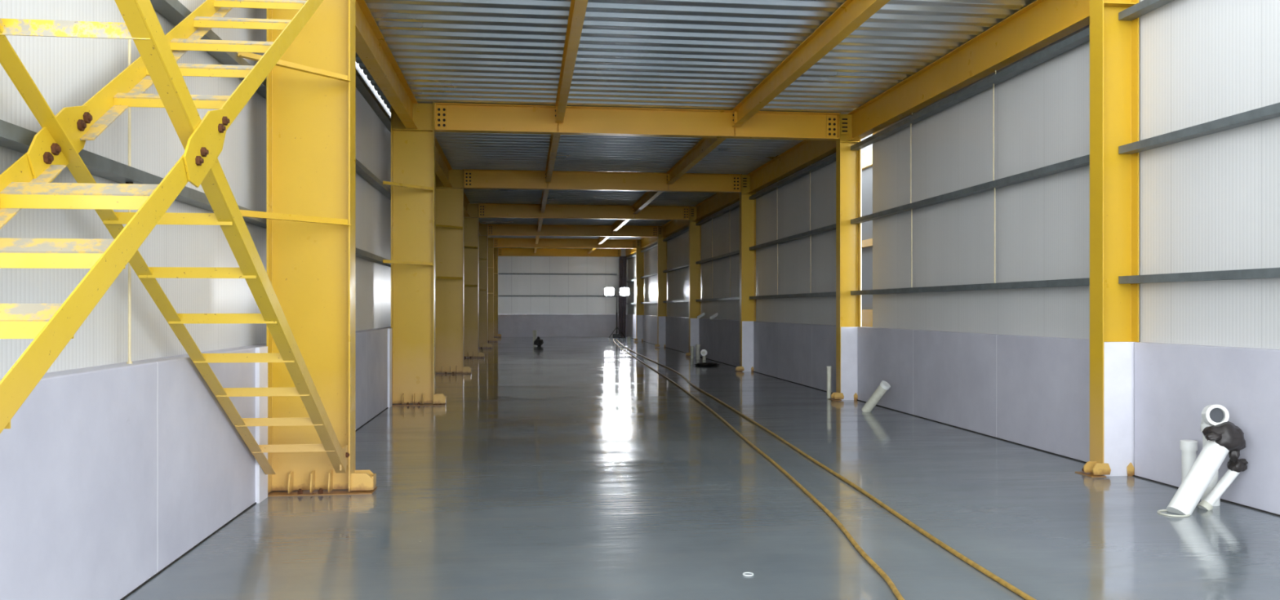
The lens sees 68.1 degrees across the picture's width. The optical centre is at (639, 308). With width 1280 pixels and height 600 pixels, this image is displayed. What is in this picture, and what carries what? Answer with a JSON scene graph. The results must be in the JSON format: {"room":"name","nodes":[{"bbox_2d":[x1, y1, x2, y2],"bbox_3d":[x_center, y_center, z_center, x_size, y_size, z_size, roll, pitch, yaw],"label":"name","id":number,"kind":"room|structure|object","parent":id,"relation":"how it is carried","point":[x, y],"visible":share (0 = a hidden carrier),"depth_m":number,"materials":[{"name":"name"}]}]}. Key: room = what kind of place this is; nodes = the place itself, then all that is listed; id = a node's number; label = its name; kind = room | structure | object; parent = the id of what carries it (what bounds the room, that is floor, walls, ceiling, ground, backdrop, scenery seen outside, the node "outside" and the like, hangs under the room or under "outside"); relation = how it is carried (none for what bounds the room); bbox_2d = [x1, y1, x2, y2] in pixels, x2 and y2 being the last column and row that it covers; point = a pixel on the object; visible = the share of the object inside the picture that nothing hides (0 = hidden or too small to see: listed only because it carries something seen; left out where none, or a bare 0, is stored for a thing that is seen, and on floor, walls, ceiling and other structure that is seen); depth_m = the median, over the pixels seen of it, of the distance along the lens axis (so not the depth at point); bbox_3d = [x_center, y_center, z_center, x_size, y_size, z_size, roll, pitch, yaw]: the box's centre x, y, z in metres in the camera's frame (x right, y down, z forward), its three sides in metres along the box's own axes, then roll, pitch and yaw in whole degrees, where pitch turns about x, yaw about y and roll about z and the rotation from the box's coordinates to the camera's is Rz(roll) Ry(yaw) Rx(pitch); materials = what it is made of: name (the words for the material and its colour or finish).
{"room":"empty industrial warehouse","nodes":[
{"label":"empty industrial warehouse","id":0,"kind":"room"},
{"bbox_2d":[0,0,391,599],"bbox_3d":[-5.408,-0.975,26.490,0.270,4.950,47.900,0,0,-7],"label":"wall","id":1,"kind":"structure","parent":0,"point":[112,470],"depth_m":5.23,"materials":[{"name":"metal"}]},
{"bbox_2d":[125,39,133,364],"bbox_3d":[-2.785,-1.309,5.164,0.039,3.218,0.039,0,0,-7],"label":"rod","id":2,"kind":"object","parent":1,"relation":"attached to","point":[129,362],"visible":0.44,"depth_m":5.16,"materials":[{"name":"metal"}]},
{"bbox_2d":[0,119,266,223],"bbox_3d":[-2.797,-0.724,5.200,0.125,0.068,4.994,0,0,-7],"label":"beam","id":3,"kind":"structure","parent":1,"relation":"attached to","point":[12,136],"depth_m":4.85,"materials":[{"name":"metal"}]},
{"bbox_2d":[150,0,266,87],"bbox_3d":[-2.797,-1.834,5.200,0.125,0.068,4.994,0,0,-7],"label":"beam","id":4,"kind":"structure","parent":1,"relation":"attached to","point":[173,11],"depth_m":5.92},
{"bbox_2d":[120,407,387,599],"bbox_3d":[-5.282,1.496,26.355,0.008,0.008,47.600,0,0,-7],"label":"baseboard","id":5,"kind":"structure","parent":1,"relation":"attached to","point":[251,505],"depth_m":5.84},
{"bbox_2d":[251,223,389,264],"bbox_3d":[-3.529,-0.724,11.206,0.125,0.068,7.094,0,0,-7],"label":"beam","id":6,"kind":"structure","parent":1,"relation":"attached to","point":[359,253],"depth_m":12.78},
{"bbox_2d":[256,86,389,192],"bbox_3d":[-3.529,-1.834,11.206,0.125,0.068,7.094,0,0,-7],"label":"beam","id":7,"kind":"structure","parent":1,"relation":"attached to","point":[361,170],"depth_m":12.84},
{"bbox_2d":[355,69,389,120],"bbox_3d":[-3.529,-2.954,11.206,0.125,0.068,7.094,0,0,-7],"label":"beam","id":8,"kind":"structure","parent":1,"relation":"attached to","point":[362,87],"depth_m":13.15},
{"bbox_2d":[382,116,391,133],"bbox_3d":[-4.387,-2.954,18.253,0.125,0.068,7.094,0,0,-7],"label":"beam","id":9,"kind":"structure","parent":1,"relation":"attached to","point":[387,123],"depth_m":14.98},
{"bbox_2d":[382,188,391,199],"bbox_3d":[-4.387,-1.834,18.253,0.125,0.068,7.094,0,0,-7],"label":"beam","id":10,"kind":"structure","parent":1,"relation":"attached to","point":[388,195],"depth_m":14.95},
{"bbox_2d":[497,248,627,337],"bbox_3d":[-4.485,-0.975,50.538,7.920,4.950,0.120,0,0,-7],"label":"wall","id":11,"kind":"structure","parent":0,"point":[517,316],"depth_m":50.52,"materials":[{"name":"silver metal"}]},
{"bbox_2d":[497,295,616,297],"bbox_3d":[-4.365,-0.674,50.465,6.300,0.068,0.125,0,0,-7],"label":"beam","id":12,"kind":"structure","parent":11,"relation":"attached to","point":[498,295],"depth_m":50.39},
{"bbox_2d":[497,273,617,275],"bbox_3d":[-4.365,-1.844,50.465,6.300,0.068,0.125,0,0,-7],"label":"beam","id":13,"kind":"structure","parent":11,"relation":"attached to","point":[498,273],"depth_m":50.48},
{"bbox_2d":[355,0,1035,248],"bbox_3d":[-1.922,-3.264,29.440,7.675,0.097,43.113,0,0,-7],"label":"ceiling","id":14,"kind":"structure","parent":0,"point":[652,54],"depth_m":12.46,"materials":[{"name":"metal"}]},
{"bbox_2d":[640,236,657,248],"bbox_3d":[0.494,-2.986,40.306,0.160,0.450,7.076,0,0,-7],"label":"joist","id":15,"kind":"object","parent":14,"relation":"attached to","point":[646,242],"visible":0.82,"depth_m":41.53,"materials":[{"name":"yellow paint"}]},
{"bbox_2d":[124,336,1279,599],"bbox_3d":[-1.111,1.575,23.009,7.960,0.150,55.950,0,0,-7],"label":"floor","id":16,"kind":"structure","parent":0,"point":[562,468],"depth_m":6.95,"materials":[{"name":"concrete"}]},
{"bbox_2d":[0,0,349,474],"bbox_3d":[-2.209,-0.645,4.084,0.652,4.303,7.101,0,0,-7],"label":"stair","id":17,"kind":"structure","parent":16,"relation":"on","point":[25,184],"depth_m":4.13,"materials":[{"name":"metal"}]},
{"bbox_2d":[237,0,377,496],"bbox_3d":[-2.560,-0.855,7.388,0.845,4.710,0.994,0,0,-7],"label":"steel column","id":18,"kind":"structure","parent":16,"relation":"on","point":[310,214],"depth_m":7.72,"materials":[{"name":"metal"}]},
{"bbox_2d":[382,102,446,405],"bbox_3d":[-3.418,-0.855,14.435,0.845,4.710,0.994,0,0,-7],"label":"steel column","id":19,"kind":"structure","parent":16,"relation":"on","point":[412,184],"depth_m":14.77,"materials":[{"name":"metal"}]},
{"bbox_2d":[355,0,417,128],"bbox_3d":[-3.124,-3.003,11.255,0.170,0.415,7.076,0,0,-7],"label":"ceiling beam","id":20,"kind":"structure","parent":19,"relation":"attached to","point":[372,48],"depth_m":11.51,"materials":[{"name":"metal"}]},
{"bbox_2d":[434,102,839,141],"bbox_3d":[0.025,-2.995,15.215,6.512,0.420,0.200,0,0,-7],"label":"cross beam","id":21,"kind":"structure","parent":19,"relation":"attached to","point":[448,117],"depth_m":15.19,"materials":[{"name":"metal"}]},
{"bbox_2d":[545,134,559,182],"bbox_3d":[-1.722,-3.074,18.578,0.126,0.275,6.890,0,0,-7],"label":"joist","id":22,"kind":"object","parent":21,"relation":"attached to","point":[554,139],"visible":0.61,"depth_m":18.54,"materials":[{"name":"yellow paint"}]},
{"bbox_2d":[555,0,587,122],"bbox_3d":[-0.864,-3.074,11.530,0.126,0.275,6.890,0,0,-7],"label":"joist","id":23,"kind":"object","parent":21,"relation":"attached to","point":[577,11],"visible":1,"depth_m":11.11,"materials":[{"name":"yellow paint"}]},
{"bbox_2d":[666,137,725,184],"bbox_3d":[1.109,-3.074,18.923,0.131,0.275,6.890,0,0,-7],"label":"joist","id":24,"kind":"object","parent":21,"relation":"on","point":[704,146],"visible":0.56,"depth_m":19.17,"materials":[{"name":"yellow paint"}]},
{"bbox_2d":[732,0,889,127],"bbox_3d":[1.968,-3.074,11.875,0.131,0.275,6.890,0,0,-7],"label":"joist","id":25,"kind":"object","parent":21,"relation":"attached to","point":[851,15],"visible":1,"depth_m":11.33,"materials":[{"name":"yellow paint"}]},
{"bbox_2d":[435,168,471,373],"bbox_3d":[-4.277,-0.855,21.483,0.845,4.710,0.994,0,0,-7],"label":"steel column","id":26,"kind":"structure","parent":16,"relation":"on","point":[449,201],"depth_m":21.82,"materials":[{"name":"metal"}]},
{"bbox_2d":[435,137,452,186],"bbox_3d":[-3.983,-3.003,18.303,0.170,0.415,7.076,0,0,-7],"label":"joist","id":27,"kind":"object","parent":26,"relation":"attached to","point":[442,166],"visible":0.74,"depth_m":19.84,"materials":[{"name":"yellow paint"}]},
{"bbox_2d":[463,168,741,192],"bbox_3d":[-0.834,-2.995,22.263,6.512,0.420,0.200,0,0,-7],"label":"cross beam","id":28,"kind":"structure","parent":26,"relation":"attached to","point":[473,179],"depth_m":22.24,"materials":[{"name":"metal"}]},
{"bbox_2d":[540,190,548,213],"bbox_3d":[-2.581,-3.074,25.626,0.126,0.275,6.890,0,0,-7],"label":"joist","id":29,"kind":"object","parent":28,"relation":"attached to","point":[544,193],"visible":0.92,"depth_m":26.27,"materials":[{"name":"yellow paint"}]},
{"bbox_2d":[632,191,662,213],"bbox_3d":[0.251,-3.074,25.971,0.131,0.275,6.890,0,0,-7],"label":"joist","id":30,"kind":"object","parent":28,"relation":"on","point":[647,197],"visible":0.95,"depth_m":26.89,"materials":[{"name":"yellow paint"}]},
{"bbox_2d":[463,203,484,358],"bbox_3d":[-5.136,-0.855,28.531,0.845,4.710,0.994,0,0,-7],"label":"steel column","id":31,"kind":"structure","parent":16,"relation":"on","point":[470,224],"depth_m":28.88,"materials":[{"name":"metal"}]},
{"bbox_2d":[463,191,470,217],"bbox_3d":[-4.841,-3.003,25.351,0.170,0.415,7.076,0,0,-7],"label":"joist","id":32,"kind":"object","parent":31,"relation":"attached to","point":[466,202],"visible":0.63,"depth_m":27.76,"materials":[{"name":"yellow paint"}]},
{"bbox_2d":[478,203,689,220],"bbox_3d":[-1.692,-2.995,29.311,6.512,0.420,0.200,0,0,-7],"label":"cross beam","id":33,"kind":"structure","parent":31,"relation":"attached to","point":[485,210],"depth_m":29.27,"materials":[{"name":"metal"}]},
{"bbox_2d":[537,218,542,231],"bbox_3d":[-3.440,-3.074,32.674,0.126,0.275,6.890,0,0,-7],"label":"joist","id":34,"kind":"object","parent":33,"relation":"attached to","point":[540,220],"visible":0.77,"depth_m":33.84,"materials":[{"name":"yellow paint"}]},
{"bbox_2d":[611,219,629,232],"bbox_3d":[-0.608,-3.074,33.019,0.131,0.275,6.890,0,0,-7],"label":"joist","id":35,"kind":"object","parent":33,"relation":"on","point":[618,224],"visible":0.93,"depth_m":34.46,"materials":[{"name":"yellow paint"}]},
{"bbox_2d":[478,224,492,348],"bbox_3d":[-5.994,-0.855,35.579,0.845,4.710,0.994,0,0,-7],"label":"steel column","id":36,"kind":"structure","parent":16,"relation":"on","point":[482,228],"depth_m":35.94,"materials":[{"name":"metal"}]},
{"bbox_2d":[487,237,497,342],"bbox_3d":[-6.853,-0.855,42.627,0.845,4.710,0.994,0,0,-7],"label":"steel column","id":37,"kind":"structure","parent":16,"relation":"on","point":[491,338],"depth_m":42.98,"materials":[{"name":"metal"}]},
{"bbox_2d":[493,247,501,337],"bbox_3d":[-7.692,-0.855,49.516,0.845,4.710,0.994,0,0,-7],"label":"steel column","id":38,"kind":"structure","parent":16,"relation":"on","point":[495,250],"depth_m":49.88,"materials":[{"name":"metal"}]},
{"bbox_2d":[497,248,621,257],"bbox_3d":[-4.264,-2.995,50.424,6.512,0.420,0.200,0,0,-7],"label":"cross beam","id":39,"kind":"structure","parent":38,"relation":"attached to","point":[501,251],"depth_m":50.41,"materials":[{"name":"metal"}]},
{"bbox_2d":[532,330,537,342],"bbox_3d":[-4.754,1.240,42.739,0.189,0.520,0.189,0,0,-7],"label":"pipe","id":40,"kind":"object","parent":16,"relation":"on","point":[533,331],"visible":0.92,"depth_m":42.66,"materials":[{"name":"plastic"}]},
{"bbox_2d":[533,336,543,346],"bbox_3d":[-4.079,1.325,37.986,0.387,0.418,0.325,0,0,25],"label":"plastic bag","id":41,"kind":"object","parent":16,"relation":"on","point":[538,341],"visible":0.97,"depth_m":37.89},
{"bbox_2d":[603,287,630,337],"bbox_3d":[-1.185,0.201,47.932,1.380,2.583,0.777,0,0,-7],"label":"floodlight","id":42,"kind":"object","parent":16,"relation":"on","point":[608,291],"visible":1,"depth_m":47.75,"materials":[{"name":"black metal"}]},
{"bbox_2d":[633,239,644,341],"bbox_3d":[-0.057,-0.855,43.815,0.475,4.710,0.260,0,0,-7],"label":"steel column","id":43,"kind":"structure","parent":16,"relation":"on","point":[639,255],"depth_m":43.82,"materials":[{"name":"metal"}]},
{"bbox_2d":[493,238,636,248],"bbox_3d":[-3.409,-2.995,43.406,6.512,0.420,0.200,0,0,-7],"label":"cross beam","id":44,"kind":"structure","parent":43,"relation":"attached to","point":[498,242],"depth_m":43.38,"materials":[{"name":"metal"}]},
{"bbox_2d":[587,248,595,253],"bbox_3d":[-2.320,-3.074,47.067,0.131,0.275,6.795,0,0,-7],"label":"joist","id":45,"kind":"object","parent":44,"relation":"attached to","point":[589,250],"visible":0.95,"depth_m":48.96,"materials":[{"name":"yellow paint"}]},
{"bbox_2d":[624,248,635,257],"bbox_3d":[-0.353,-2.986,47.260,0.160,0.450,6.888,0,0,-7],"label":"joist","id":46,"kind":"object","parent":43,"relation":"attached to","point":[628,251],"visible":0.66,"depth_m":48.80,"materials":[{"name":"yellow paint"}]},
{"bbox_2d":[618,256,626,337],"bbox_3d":[-0.913,-0.635,49.813,0.435,4.250,0.184,0,0,-7],"label":"plastic sheet","id":47,"kind":"object","parent":46,"relation":"hanging from","point":[623,260],"visible":0.83,"depth_m":49.82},
{"bbox_2d":[654,226,666,347],"bbox_3d":[0.802,-0.855,36.767,0.475,4.710,0.260,0,0,-7],"label":"steel column","id":48,"kind":"structure","parent":16,"relation":"on","point":[661,246],"depth_m":36.77,"materials":[{"name":"metal"}]},
{"bbox_2d":[487,223,657,236],"bbox_3d":[-2.551,-2.995,36.358,6.512,0.420,0.200,0,0,-7],"label":"cross beam","id":49,"kind":"structure","parent":48,"relation":"attached to","point":[492,229],"depth_m":36.34,"materials":[{"name":"metal"}]},
{"bbox_2d":[535,235,539,244],"bbox_3d":[-4.298,-3.074,39.722,0.126,0.275,6.890,0,0,-7],"label":"joist","id":50,"kind":"object","parent":49,"relation":"on","point":[537,237],"visible":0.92,"depth_m":40.72,"materials":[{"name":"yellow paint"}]},
{"bbox_2d":[597,236,609,244],"bbox_3d":[-1.467,-3.074,40.067,0.131,0.275,6.890,0,0,-7],"label":"joist","id":51,"kind":"object","parent":49,"relation":"on","point":[602,239],"visible":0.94,"depth_m":41.80,"materials":[{"name":"yellow paint"}]},
{"bbox_2d":[662,220,688,237],"bbox_3d":[1.353,-2.986,33.258,0.160,0.450,7.076,0,0,-7],"label":"joist","id":52,"kind":"object","parent":48,"relation":"attached to","point":[672,227],"visible":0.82,"depth_m":34.27,"materials":[{"name":"yellow paint"}]},
{"bbox_2d":[690,346,693,358],"bbox_3d":[1.565,1.315,28.498,0.103,0.370,0.103,0,0,-7],"label":"pipe","id":53,"kind":"object","parent":16,"relation":"on","point":[691,347],"visible":1,"depth_m":28.46,"materials":[{"name":"plastic"}]},
{"bbox_2d":[684,205,701,356],"bbox_3d":[1.661,-0.855,29.719,0.475,4.710,0.260,0,0,-7],"label":"steel column","id":54,"kind":"structure","parent":16,"relation":"on","point":[695,231],"depth_m":29.72,"materials":[{"name":"metal"}]},
{"bbox_2d":[694,192,739,220],"bbox_3d":[2.212,-2.986,26.210,0.160,0.450,7.076,0,0,-7],"label":"joist","id":55,"kind":"object","parent":54,"relation":"attached to","point":[717,202],"visible":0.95,"depth_m":26.79,"materials":[{"name":"yellow paint"}]},
{"bbox_2d":[695,344,700,359],"bbox_3d":[1.715,1.280,28.013,0.142,0.440,0.142,0,0,-7],"label":"pipe","id":56,"kind":"object","parent":16,"relation":"on","point":[697,346],"visible":1,"depth_m":27.96,"materials":[{"name":"plastic"}]},
{"bbox_2d":[700,349,706,359],"bbox_3d":[1.865,1.343,27.605,0.190,0.315,0.149,0,0,7],"label":"pipe","id":57,"kind":"object","parent":16,"relation":"on","point":[704,353],"visible":1,"depth_m":27.58,"materials":[{"name":"plastic"}]},
{"bbox_2d":[693,362,719,365],"bbox_3d":[1.775,1.464,24.974,0.564,0.090,0.589,0,0,35],"label":"plastic sheet","id":58,"kind":"object","parent":16,"relation":"on","point":[700,363],"visible":1,"depth_m":24.88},
{"bbox_2d":[733,173,755,371],"bbox_3d":[2.519,-0.855,22.671,0.475,4.710,0.260,0,0,-7],"label":"steel column","id":59,"kind":"structure","parent":16,"relation":"on","point":[747,206],"depth_m":22.67,"materials":[{"name":"metal"}]},
{"bbox_2d":[746,140,835,193],"bbox_3d":[3.070,-2.986,19.162,0.160,0.450,7.076,0,0,-7],"label":"joist","id":60,"kind":"object","parent":59,"relation":"attached to","point":[805,153],"visible":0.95,"depth_m":19.22,"materials":[{"name":"yellow paint"}]},
{"bbox_2d":[742,572,754,576],"bbox_3d":[0.610,1.496,5.333,0.064,0.008,0.064,0,0,-7],"label":"ring","id":61,"kind":"object","parent":16,"relation":"on","point":[744,573],"visible":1,"depth_m":5.33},
{"bbox_2d":[613,338,904,599],"bbox_3d":[0.157,1.486,24.796,0.374,0.029,42.873,0,0,-4],"label":"hose","id":62,"kind":"object","parent":16,"relation":"on","point":[864,554],"visible":1,"depth_m":7.06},
{"bbox_2d":[615,338,1035,599],"bbox_3d":[0.488,1.486,25.041,0.343,0.029,42.443,0,0,-4],"label":"hose","id":63,"kind":"object","parent":16,"relation":"on","point":[998,580],"visible":1,"depth_m":6.78,"materials":[{"name":"rubber"}]},
{"bbox_2d":[826,365,831,398],"bbox_3d":[3.156,1.230,15.808,0.086,0.540,0.086,0,0,-7],"label":"pipe","id":64,"kind":"object","parent":16,"relation":"on","point":[828,368],"visible":1,"depth_m":15.78,"materials":[{"name":"plastic"}]},
{"bbox_2d":[828,112,860,400],"bbox_3d":[3.378,-0.855,15.623,0.475,4.710,0.260,0,0,-7],"label":"steel column","id":65,"kind":"structure","parent":16,"relation":"on","point":[847,161],"depth_m":15.62,"materials":[{"name":"metal"}]},
{"bbox_2d":[847,0,1089,141],"bbox_3d":[3.929,-2.986,12.114,0.160,0.450,7.076,0,0,-7],"label":"ceiling beam","id":66,"kind":"structure","parent":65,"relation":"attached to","point":[1040,24],"depth_m":11.29,"materials":[{"name":"metal"}]},
{"bbox_2d":[861,380,890,412],"bbox_3d":[3.412,1.288,13.703,0.451,0.507,0.148,0,0,44],"label":"pipe","id":67,"kind":"object","parent":16,"relation":"on","point":[884,386],"visible":0.98,"depth_m":13.64,"materials":[{"name":"plastic"}]},
{"bbox_2d":[1075,0,1138,477],"bbox_3d":[4.237,-0.855,8.575,0.475,4.710,0.260,0,0,-7],"label":"steel column","id":68,"kind":"structure","parent":16,"relation":"on","point":[1113,42],"depth_m":8.58,"materials":[{"name":"metal"}]},
{"bbox_2d":[1179,439,1197,483],"bbox_3d":[4.412,1.280,7.609,0.126,0.440,0.126,0,0,-7],"label":"pipe","id":69,"kind":"object","parent":16,"relation":"on","point":[1188,448],"visible":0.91,"depth_m":7.57,"materials":[{"name":"white plastic"}]},
{"bbox_2d":[1156,440,1229,516],"bbox_3d":[4.117,1.240,6.991,0.662,0.625,0.212,0,0,-18],"label":"pipe","id":70,"kind":"object","parent":16,"relation":"on","point":[1202,473],"visible":0.77,"depth_m":6.95,"materials":[{"name":"white plastic"}]},
{"bbox_2d":[1202,421,1245,462],"bbox_3d":[4.363,0.994,7.099,0.320,0.315,0.238,0,0,-7],"label":"plastic bag","id":71,"kind":"object","parent":70,"relation":"attached to","point":[1227,434],"visible":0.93,"depth_m":7.01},
{"bbox_2d":[1200,404,1229,506],"bbox_3d":[4.356,1.111,7.210,0.159,0.779,0.219,0,0,10],"label":"pipe","id":72,"kind":"object","parent":16,"relation":"on","point":[1211,415],"visible":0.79,"depth_m":7.15,"materials":[{"name":"white plastic"}]},
{"bbox_2d":[1197,469,1239,510],"bbox_3d":[4.350,1.361,7.118,0.344,0.343,0.091,0,0,-15],"label":"pipe","id":73,"kind":"object","parent":16,"relation":"on","point":[1207,504],"visible":0.95,"depth_m":7.09,"materials":[{"name":"white plastic"}]},
{"bbox_2d":[1226,458,1248,472],"bbox_3d":[4.503,1.185,7.148,0.138,0.114,0.113,0,0,-7],"label":"plastic bag","id":74,"kind":"object","parent":73,"relation":"on","point":[1240,465],"visible":0.93,"depth_m":7.11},
{"bbox_2d":[626,0,1279,514],"bbox_3d":[2.132,-0.975,27.006,0.475,4.950,48.700,0,0,-7],"label":"wall","id":75,"kind":"structure","parent":0,"point":[1012,365],"depth_m":10.07,"materials":[{"name":"metal"}]},
{"bbox_2d":[626,278,635,282],"bbox_3d":[-0.332,-1.434,47.357,0.125,0.068,7.060,0,0,-7],"label":"beam","id":76,"kind":"structure","parent":75,"relation":"attached to","point":[634,279],"depth_m":48.16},
{"bbox_2d":[626,253,635,259],"bbox_3d":[-0.332,-2.644,47.357,0.125,0.068,7.060,0,0,-7],"label":"beam","id":77,"kind":"structure","parent":75,"relation":"attached to","point":[633,255],"depth_m":47.65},
{"bbox_2d":[640,243,657,252],"bbox_3d":[0.526,-2.644,40.309,0.125,0.068,7.060,0,0,-7],"label":"steel rail","id":78,"kind":"object","parent":75,"relation":"attached to","point":[655,244],"depth_m":41.09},
{"bbox_2d":[640,272,657,278],"bbox_3d":[0.526,-1.434,40.309,0.125,0.068,7.060,0,0,-7],"label":"steel rail","id":79,"kind":"object","parent":75,"relation":"attached to","point":[655,273],"depth_m":40.98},
{"bbox_2d":[640,301,657,303],"bbox_3d":[0.526,-0.259,40.309,0.125,0.068,7.060,0,0,-7],"label":"steel rail","id":80,"kind":"object","parent":75,"relation":"attached to","point":[654,302],"depth_m":40.79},
{"bbox_2d":[662,226,688,241],"bbox_3d":[1.385,-2.644,33.262,0.125,0.068,7.060,0,0,-7],"label":"steel rail","id":81,"kind":"object","parent":75,"relation":"attached to","point":[686,229],"depth_m":33.55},
{"bbox_2d":[662,263,688,272],"bbox_3d":[1.385,-1.434,33.262,0.125,0.068,7.060,0,0,-7],"label":"steel rail","id":82,"kind":"object","parent":75,"relation":"attached to","point":[685,265],"depth_m":33.55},
{"bbox_2d":[662,299,688,302],"bbox_3d":[1.385,-0.259,33.262,0.125,0.068,7.060,0,0,-7],"label":"steel rail","id":83,"kind":"object","parent":75,"relation":"attached to","point":[683,300],"depth_m":33.73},
{"bbox_2d":[697,312,704,319],"bbox_3d":[1.878,0.215,29.070,0.296,0.192,0.090,0,0,-39],"label":"pipe stub","id":84,"kind":"object","parent":75,"relation":"attached to","point":[700,316],"visible":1,"depth_m":29.03,"materials":[{"name":"white plastic"}]},
{"bbox_2d":[709,312,718,319],"bbox_3d":[2.120,0.215,27.085,0.296,0.192,0.090,0,0,-39],"label":"pipe stub","id":85,"kind":"object","parent":75,"relation":"attached to","point":[716,314],"visible":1,"depth_m":27.05,"materials":[{"name":"white plastic"}]},
{"bbox_2d":[695,201,739,225],"bbox_3d":[2.244,-2.644,26.214,0.125,0.068,7.060,0,0,-7],"label":"steel rail","id":86,"kind":"object","parent":75,"relation":"attached to","point":[736,205],"depth_m":26.21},
{"bbox_2d":[695,249,739,263],"bbox_3d":[2.244,-1.434,26.214,0.125,0.068,7.060,0,0,-7],"label":"steel rail","id":87,"kind":"object","parent":75,"relation":"attached to","point":[736,252],"depth_m":26.27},
{"bbox_2d":[695,297,739,301],"bbox_3d":[2.244,-0.259,26.214,0.125,0.068,7.060,0,0,-7],"label":"steel rail","id":88,"kind":"object","parent":75,"relation":"attached to","point":[728,298],"depth_m":26.21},
{"bbox_2d":[711,218,712,257],"bbox_3d":[2.098,-1.492,27.393,0.029,2.517,0.079,0,0,-7],"label":"rod","id":89,"kind":"object","parent":88,"relation":"attached to","point":[712,219],"visible":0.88,"depth_m":27.41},
{"bbox_2d":[729,204,730,297],"bbox_3d":[2.384,-1.492,25.044,0.029,2.517,0.079,0,0,-7],"label":"rod","id":90,"kind":"object","parent":88,"relation":"attached to","point":[730,205],"visible":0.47,"depth_m":25.03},
{"bbox_2d":[749,153,835,199],"bbox_3d":[3.102,-2.644,19.166,0.125,0.068,7.060,0,0,-7],"label":"steel rail","id":91,"kind":"object","parent":75,"relation":"attached to","point":[832,158],"depth_m":18.84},
{"bbox_2d":[749,223,835,250],"bbox_3d":[3.102,-1.434,19.166,0.125,0.068,7.060,0,0,-7],"label":"steel rail","id":92,"kind":"object","parent":75,"relation":"attached to","point":[832,227],"depth_m":18.74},
{"bbox_2d":[749,291,835,299],"bbox_3d":[3.102,-0.259,19.166,0.125,0.068,7.060,0,0,-7],"label":"steel rail","id":93,"kind":"object","parent":75,"relation":"attached to","point":[820,294],"depth_m":18.79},
{"bbox_2d":[777,180,777,294],"bbox_3d":[2.956,-1.492,20.345,0.029,2.517,0.079,0,0,-7],"label":"rod","id":94,"kind":"object","parent":93,"relation":"attached to","point":[777,180],"visible":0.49,"depth_m":20.34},
{"bbox_2d":[809,164,811,231],"bbox_3d":[3.242,-1.492,17.996,0.029,2.517,0.079,0,0,-7],"label":"rod","id":95,"kind":"object","parent":93,"relation":"attached to","point":[811,164],"visible":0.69,"depth_m":18.01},
{"bbox_2d":[626,336,1279,516],"bbox_3d":[2.188,1.495,26.804,0.012,0.010,48.285,0,0,-7],"label":"baseboard","id":96,"kind":"structure","parent":75,"relation":"attached to","point":[1225,500],"depth_m":10.19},
{"bbox_2d":[850,26,1089,150],"bbox_3d":[3.961,-2.644,12.118,0.125,0.068,7.060,0,0,-7],"label":"beam","id":97,"kind":"structure","parent":75,"relation":"attached to","point":[1082,37],"depth_m":11.06,"materials":[{"name":"metal"}]},
{"bbox_2d":[850,154,1089,223],"bbox_3d":[3.961,-1.434,12.118,0.125,0.068,7.060,0,0,-7],"label":"steel rail","id":98,"kind":"object","parent":75,"relation":"attached to","point":[1083,161],"depth_m":11.07,"materials":[{"name":"metal"}]},
{"bbox_2d":[850,277,1089,294],"bbox_3d":[3.961,-0.259,12.118,0.125,0.068,7.060,0,0,-7],"label":"steel rail","id":99,"kind":"object","parent":75,"relation":"attached to","point":[1074,282],"depth_m":11.05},
{"bbox_2d":[910,112,912,287],"bbox_3d":[3.815,-1.492,13.297,0.029,2.517,0.079,0,0,-7],"label":"rod","id":100,"kind":"object","parent":99,"relation":"attached to","point":[912,113],"visible":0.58,"depth_m":13.29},
{"bbox_2d":[992,70,995,283],"bbox_3d":[4.101,-1.492,10.948,0.029,2.517,0.079,0,0,-7],"label":"rod","id":101,"kind":"object","parent":99,"relation":"attached to","point":[995,70],"visible":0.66,"depth_m":10.96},
{"bbox_2d":[1118,0,1174,20],"bbox_3d":[4.735,-2.644,5.765,0.125,0.068,5.660,0,0,-7],"label":"beam","id":102,"kind":"structure","parent":75,"relation":"attached to","point":[1144,6],"depth_m":8.30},
{"bbox_2d":[1118,102,1279,154],"bbox_3d":[4.735,-1.434,5.765,0.125,0.068,5.660,0,0,-7],"label":"steel rail","id":103,"kind":"object","parent":75,"relation":"attached to","point":[1272,111],"depth_m":7.51,"materials":[{"name":"metal"}]},
{"bbox_2d":[1118,267,1279,284],"bbox_3d":[4.735,-0.259,5.765,0.125,0.068,5.660,0,0,-7],"label":"steel rail","id":104,"kind":"object","parent":75,"relation":"attached to","point":[1269,273],"depth_m":7.50,"materials":[{"name":"metal"}]},
{"label":"outside","id":105,"kind":"structure","parent":0,"visible":0},
{"bbox_3d":[0.668,1.730,15.192,85.000,0.140,120.000,0,0,-7],"label":"ground","id":106,"kind":"structure","parent":105,"visible":0},
{"bbox_2d":[862,133,872,309],"bbox_3d":[5.022,-2.675,23.278,0.100,8.650,15.000,0,0,-7],"label":"wall","id":107,"kind":"structure","parent":106,"relation":"on","point":[867,174],"depth_m":21.57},
{"bbox_2d":[862,309,872,327],"bbox_3d":[4.954,0.250,22.968,0.090,0.460,14.000,0,0,-7],"label":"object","id":108,"kind":"object","parent":107,"relation":"attached to","point":[867,314],"visible":0.02,"depth_m":21.29,"materials":[{"name":"yellow paint"}]},
{"bbox_2d":[862,148,872,169],"bbox_3d":[4.954,-3.375,22.968,0.090,0.350,14.000,0,0,-7],"label":"window","id":109,"kind":"structure","parent":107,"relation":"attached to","point":[867,157],"depth_m":21.29,"materials":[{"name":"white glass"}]},
{"bbox_2d":[862,238,872,248],"bbox_3d":[4.954,-1.480,22.968,0.090,0.160,14.000,0,0,-7],"label":"steel rail","id":110,"kind":"object","parent":107,"relation":"attached to","point":[868,242],"visible":0.02,"depth_m":21.29,"materials":[{"name":"metal"}]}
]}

